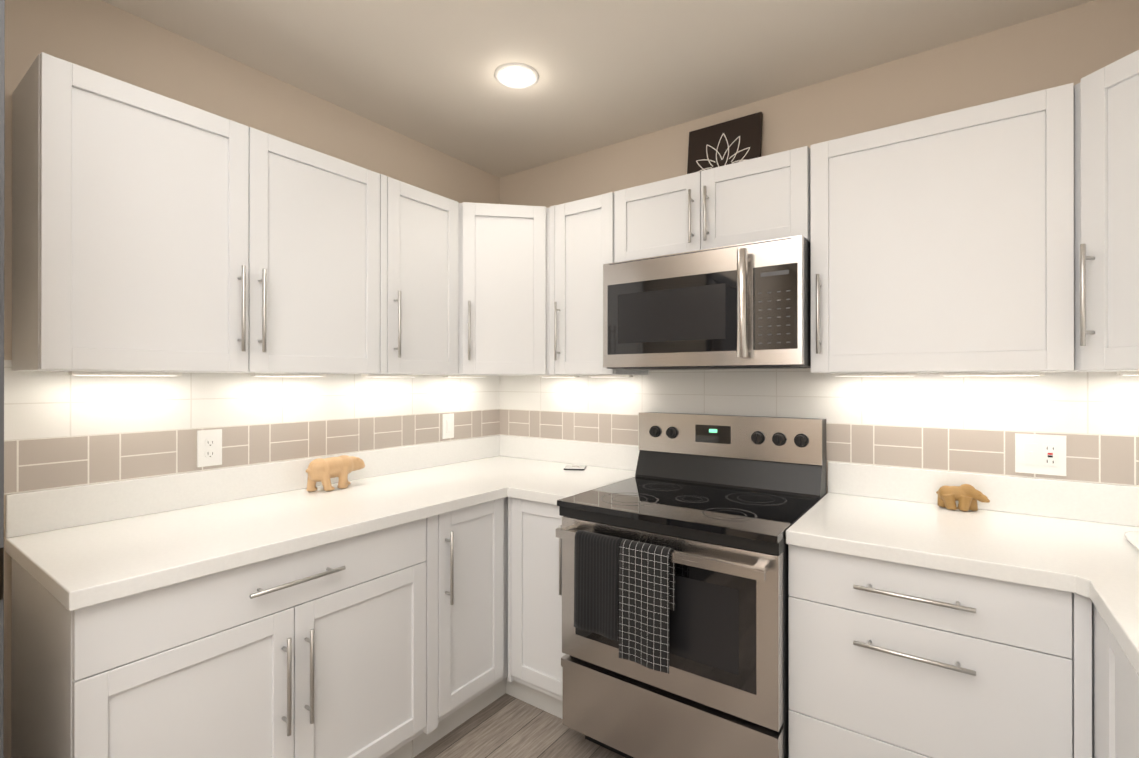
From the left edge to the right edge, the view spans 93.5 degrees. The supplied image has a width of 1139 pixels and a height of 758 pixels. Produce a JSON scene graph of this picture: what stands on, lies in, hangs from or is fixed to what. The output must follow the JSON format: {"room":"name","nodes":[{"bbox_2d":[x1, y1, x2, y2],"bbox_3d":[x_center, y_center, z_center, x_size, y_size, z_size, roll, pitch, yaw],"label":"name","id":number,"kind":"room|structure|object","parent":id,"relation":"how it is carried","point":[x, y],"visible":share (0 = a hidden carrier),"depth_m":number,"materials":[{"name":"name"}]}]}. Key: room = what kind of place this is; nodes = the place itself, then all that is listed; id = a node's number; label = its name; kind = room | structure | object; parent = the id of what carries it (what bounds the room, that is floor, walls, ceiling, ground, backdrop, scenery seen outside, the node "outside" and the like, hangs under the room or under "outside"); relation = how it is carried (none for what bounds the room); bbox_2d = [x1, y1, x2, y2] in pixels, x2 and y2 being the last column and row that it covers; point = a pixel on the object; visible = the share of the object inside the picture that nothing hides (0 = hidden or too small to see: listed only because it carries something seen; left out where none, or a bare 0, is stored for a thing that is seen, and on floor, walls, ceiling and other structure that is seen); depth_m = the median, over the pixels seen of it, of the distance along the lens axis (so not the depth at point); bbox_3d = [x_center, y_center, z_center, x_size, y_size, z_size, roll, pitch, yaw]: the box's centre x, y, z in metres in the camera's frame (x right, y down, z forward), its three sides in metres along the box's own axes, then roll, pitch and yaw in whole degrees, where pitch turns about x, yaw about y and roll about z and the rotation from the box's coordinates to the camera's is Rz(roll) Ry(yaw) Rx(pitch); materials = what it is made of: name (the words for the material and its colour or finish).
{"room":"kitchen","nodes":[
{"label":"kitchen","id":0,"kind":"room"},
{"bbox_2d":[3,0,499,757],"bbox_3d":[-1.786,0.098,1.224,0.120,2.500,4.600,0,0,36],"label":"wall","id":1,"kind":"structure","parent":0,"point":[101,36],"depth_m":1.81,"materials":[{"name":"beige paint"}]},
{"bbox_2d":[12,52,379,373],"bbox_3d":[-1.112,-0.404,1.749,0.364,0.765,0.938,0,0,36],"label":"upper cabinet","id":2,"kind":"object","parent":1,"relation":"attached to","point":[153,231],"visible":1,"depth_m":1.51,"materials":[{"name":"white wood"}]},
{"bbox_2d":[68,371,181,375],"bbox_3d":[-1.319,-0.016,1.603,0.040,0.011,0.260,0,0,36],"label":"under-cabinet light","id":3,"kind":"object","parent":2,"relation":"attached to","point":[69,372],"depth_m":1.59,"materials":[{"name":"white plastic"}]},
{"bbox_2d":[250,373,325,376],"bbox_3d":[-1.040,-0.015,1.994,0.040,0.011,0.260,0,0,36],"label":"under-cabinet light","id":4,"kind":"object","parent":2,"relation":"attached to","point":[251,374],"depth_m":1.97,"materials":[{"name":"white plastic"}]},
{"bbox_2d":[4,360,499,494],"bbox_3d":[-1.000,0.133,2.215,0.006,0.367,2.064,0,0,36],"label":"wall tile","id":5,"kind":"structure","parent":1,"relation":"attached to","point":[63,429],"depth_m":1.85,"materials":[{"name":"white tile"}]},
{"bbox_2d":[197,429,221,466],"bbox_3d":[-1.246,0.239,1.858,0.008,0.125,0.075,0,0,36],"label":"electrical outlet","id":6,"kind":"object","parent":5,"relation":"attached to","point":[209,447],"visible":1,"depth_m":1.85,"materials":[{"name":"white plastic"}]},
{"bbox_2d":[442,413,453,438],"bbox_3d":[-0.618,0.240,2.736,0.010,0.125,0.075,0,0,36],"label":"switch plate","id":7,"kind":"object","parent":5,"relation":"attached to","point":[447,425],"visible":1,"depth_m":2.73,"materials":[{"name":"white plastic"}]},
{"bbox_2d":[377,174,457,374],"bbox_3d":[-0.722,-0.403,2.295,0.364,0.765,0.397,0,0,36],"label":"upper cabinet","id":8,"kind":"object","parent":1,"relation":"attached to","point":[418,281],"visible":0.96,"depth_m":2.20,"materials":[{"name":"white wood"}]},
{"bbox_2d":[362,374,417,376],"bbox_3d":[-0.784,-0.014,2.351,0.040,0.011,0.260,0,0,36],"label":"under-cabinet light","id":9,"kind":"object","parent":8,"relation":"attached to","point":[393,375],"depth_m":2.31,"materials":[{"name":"white plastic"}]},
{"bbox_2d":[414,693,624,757],"bbox_3d":[-0.526,1.396,0.320,3.220,0.100,4.840,0,0,36],"label":"floor","id":10,"kind":"structure","parent":0,"point":[505,725],"depth_m":2.01,"materials":[{"name":"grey wood"}]},
{"bbox_2d":[11,518,425,757],"bbox_3d":[-0.997,0.912,1.653,0.659,0.873,0.918,0,0,36],"label":"base cabinet","id":11,"kind":"object","parent":10,"relation":"on","point":[318,652],"visible":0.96,"depth_m":1.40,"materials":[{"name":"white wood"}]},
{"bbox_2d":[412,497,507,757],"bbox_3d":[-0.430,0.913,2.447,0.659,0.873,1.027,0,0,36],"label":"base cabinet","id":12,"kind":"object","parent":10,"relation":"on","point":[466,611],"visible":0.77,"depth_m":2.02,"materials":[{"name":"white wood"}]},
{"bbox_2d":[5,435,639,610],"bbox_3d":[-0.584,0.395,1.984,0.947,0.158,1.960,0,0,36],"label":"countertop","id":13,"kind":"structure","parent":12,"relation":"on","point":[74,548],"depth_m":1.72,"materials":[{"name":"white stone"}]},
{"bbox_2d":[306,455,364,491],"bbox_3d":[-0.924,0.370,2.128,0.080,0.128,0.249,0,0,36],"label":"bear","id":14,"kind":"object","parent":13,"relation":"on","point":[325,470],"visible":1,"depth_m":2.08},
{"bbox_2d":[564,465,586,469],"bbox_3d":[0.028,0.429,2.600,0.100,0.011,0.100,0,0,8],"label":"coaster","id":15,"kind":"object","parent":13,"relation":"on","point":[575,467],"visible":1,"depth_m":2.58,"materials":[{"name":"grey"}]},
{"bbox_2d":[506,497,565,718],"bbox_3d":[0.015,0.913,2.355,0.406,0.873,0.659,0,0,36],"label":"base cabinet","id":16,"kind":"object","parent":10,"relation":"on","point":[535,670],"visible":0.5,"depth_m":2.12,"materials":[{"name":"white wood"}]},
{"bbox_2d":[556,412,825,757],"bbox_3d":[0.450,0.750,1.957,0.760,1.199,0.763,0,0,36],"label":"range","id":17,"kind":"object","parent":10,"relation":"on","point":[675,595],"visible":0.98,"depth_m":1.72,"materials":[{"name":"grey metal"}]},
{"bbox_2d":[574,530,622,640],"bbox_3d":[0.098,0.674,1.774,0.171,0.320,0.055,0,0,36],"label":"towel","id":18,"kind":"object","parent":17,"relation":"hanging from","point":[598,558],"depth_m":1.75,"materials":[{"name":"black fabric"}]},
{"bbox_2d":[619,539,674,673],"bbox_3d":[0.240,0.699,1.672,0.170,0.370,0.054,0,0,36],"label":"towel","id":19,"kind":"object","parent":17,"relation":"hanging from","point":[646,570],"depth_m":1.65,"materials":[{"name":"black fabric"}]},
{"bbox_2d":[788,545,1091,757],"bbox_3d":[1.083,0.912,1.591,0.690,0.873,0.659,0,0,36],"label":"base cabinet","id":20,"kind":"object","parent":10,"relation":"on","point":[886,659],"visible":0.92,"depth_m":1.35,"materials":[{"name":"white wood"}]},
{"bbox_2d":[786,462,1061,590],"bbox_3d":[1.043,0.395,1.614,0.600,0.157,0.669,0,0,36],"label":"countertop","id":21,"kind":"structure","parent":20,"relation":"on","point":[884,513],"depth_m":1.59,"materials":[{"name":"white stone"}]},
{"bbox_2d":[936,484,989,510],"bbox_3d":[1.297,0.389,1.770,0.143,0.088,0.062,0,0,36],"label":"bear","id":22,"kind":"object","parent":21,"relation":"on","point":[966,496],"visible":1,"depth_m":1.76},
{"bbox_2d":[1092,602,1138,757],"bbox_3d":[1.215,0.910,0.731,0.620,0.872,0.507,0,0,36],"label":"base cabinet","id":23,"kind":"object","parent":10,"relation":"on","point":[1115,704],"visible":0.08,"depth_m":0.97,"materials":[{"name":"white wood"}]},
{"bbox_2d":[1034,478,1138,674],"bbox_3d":[0.880,0.392,0.299,0.663,0.157,2.998,0,0,36],"label":"countertop","id":24,"kind":"structure","parent":23,"relation":"on","point":[1065,536],"depth_m":1.35,"materials":[{"name":"white stone"}]},
{"bbox_2d":[1124,531,1138,549],"bbox_3d":[1.539,0.425,1.249,0.310,0.014,0.450,0,0,36],"label":"platter","id":25,"kind":"object","parent":24,"relation":"on","point":[1132,537],"visible":1,"depth_m":1.42,"materials":[{"name":"white ceramic"}]},
{"bbox_2d":[102,0,1095,177],"bbox_3d":[-0.526,-1.204,0.325,3.220,0.100,4.840,0,0,36],"label":"ceiling","id":26,"kind":"structure","parent":0,"point":[610,72],"depth_m":1.88,"materials":[{"name":"beige paint"}]},
{"bbox_2d":[494,63,538,88],"bbox_3d":[-0.200,-1.147,2.035,0.170,0.008,0.170,0,0,36],"label":"recessed light","id":27,"kind":"object","parent":26,"relation":"in","point":[516,75],"visible":1,"depth_m":2.03,"materials":[{"name":"white glass"}]},
{"bbox_2d":[500,0,1138,493],"bbox_3d":[0.847,0.100,2.242,3.220,2.500,0.120,0,0,36],"label":"wall","id":28,"kind":"structure","parent":0,"point":[1076,44],"depth_m":1.94,"materials":[{"name":"beige paint"}]},
{"bbox_2d":[451,202,549,375],"bbox_3d":[-0.329,-0.402,2.634,0.608,0.765,0.609,0,0,36],"label":"upper cabinet","id":29,"kind":"object","parent":28,"relation":"attached to","point":[503,289],"visible":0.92,"depth_m":2.41,"materials":[{"name":"white wood"}]},
{"bbox_2d":[442,375,485,376],"bbox_3d":[-0.528,-0.014,2.709,0.040,0.011,0.260,0,0,36],"label":"under-cabinet light","id":30,"kind":"object","parent":29,"relation":"attached to","point":[442,375],"depth_m":2.68,"materials":[{"name":"white plastic"}]},
{"bbox_2d":[550,192,647,374],"bbox_3d":[0.128,-0.403,2.458,0.336,0.765,0.364,0,0,36],"label":"upper cabinet","id":31,"kind":"object","parent":28,"relation":"attached to","point":[581,242],"visible":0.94,"depth_m":2.35,"materials":[{"name":"white wood"}]},
{"bbox_2d":[540,375,579,376],"bbox_3d":[-0.051,-0.014,2.688,0.220,0.011,0.040,0,0,36],"label":"under-cabinet light","id":32,"kind":"object","parent":31,"relation":"attached to","point":[540,375],"depth_m":2.66,"materials":[{"name":"white plastic"}]},
{"bbox_2d":[589,375,632,376],"bbox_3d":[0.193,-0.014,2.514,0.220,0.011,0.040,0,0,36],"label":"under-cabinet light","id":33,"kind":"object","parent":31,"relation":"attached to","point":[589,375],"depth_m":2.49,"materials":[{"name":"white plastic"}]},
{"bbox_2d":[614,146,809,262],"bbox_3d":[0.577,-0.627,2.137,0.756,0.317,0.364,0,0,36],"label":"upper cabinet","id":34,"kind":"object","parent":28,"relation":"attached to","point":[766,197],"visible":0.83,"depth_m":1.98,"materials":[{"name":"white painted wood"},{"name":"brushed nickel"}]},
{"bbox_2d":[603,235,810,369],"bbox_3d":[0.544,-0.252,2.091,0.756,0.425,0.468,0,0,36],"label":"microwave","id":35,"kind":"object","parent":34,"relation":"attached to","point":[744,306],"visible":1,"depth_m":1.90,"materials":[{"name":"grey metal"}]},
{"bbox_2d":[687,112,762,173],"bbox_3d":[0.647,-0.934,2.256,0.310,0.300,0.056,0,0,36],"label":"framed picture","id":36,"kind":"object","parent":34,"relation":"on","point":[728,142],"visible":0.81,"depth_m":2.25,"materials":[{"name":"brown"}]},
{"bbox_2d":[500,368,1138,485],"bbox_3d":[0.810,0.133,2.191,2.980,0.367,0.006,0,0,36],"label":"wall tile","id":37,"kind":"structure","parent":28,"relation":"attached to","point":[966,424],"depth_m":1.94,"materials":[{"name":"white tile"}]},
{"bbox_2d":[1015,433,1065,475],"bbox_3d":[1.487,0.239,1.693,0.122,0.125,0.016,0,0,36],"label":"outlet","id":38,"kind":"object","parent":37,"relation":"attached to","point":[1040,454],"visible":1,"depth_m":1.70,"materials":[{"name":"white plastic"}]},
{"bbox_2d":[810,83,1073,373],"bbox_3d":[1.154,-0.404,1.724,0.652,0.765,0.364,0,0,36],"label":"upper cabinet","id":39,"kind":"object","parent":28,"relation":"attached to","point":[942,243],"visible":0.98,"depth_m":1.58,"materials":[{"name":"white wood"}]},
{"bbox_2d":[832,373,917,375],"bbox_3d":[1.071,-0.015,1.885,0.260,0.011,0.040,0,0,36],"label":"under-cabinet light","id":40,"kind":"object","parent":39,"relation":"attached to","point":[833,374],"depth_m":1.87,"materials":[{"name":"white plastic"}]},
{"bbox_2d":[940,372,1044,375],"bbox_3d":[1.332,-0.015,1.699,0.260,0.011,0.040,0,0,36],"label":"under-cabinet light","id":41,"kind":"object","parent":39,"relation":"attached to","point":[970,373],"depth_m":1.67,"materials":[{"name":"white plastic"}]},
{"bbox_2d":[1064,50,1138,371],"bbox_3d":[1.597,-0.405,1.257,0.609,0.765,0.608,0,0,36],"label":"upper cabinet","id":42,"kind":"object","parent":28,"relation":"attached to","point":[1106,218],"visible":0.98,"depth_m":1.35,"materials":[{"name":"white wood"}]},
{"bbox_2d":[1117,371,1138,374],"bbox_3d":[1.673,-0.016,1.455,0.260,0.011,0.040,0,0,36],"label":"under-cabinet light","id":43,"kind":"object","parent":42,"relation":"attached to","point":[1125,372],"depth_m":1.50,"materials":[{"name":"white plastic"}]},
{"bbox_3d":[-2.039,0.096,0.132,0.740,2.500,2.530,0,0,36],"label":"wall","id":44,"kind":"structure","parent":0,"visible":0},
{"bbox_2d":[0,0,4,757],"bbox_3d":[-1.252,0.296,0.537,0.063,2.100,0.955,0,0,36],"label":"closet door","id":45,"kind":"structure","parent":44,"relation":"in","point":[2,91],"depth_m":0.93,"materials":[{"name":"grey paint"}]}
]}

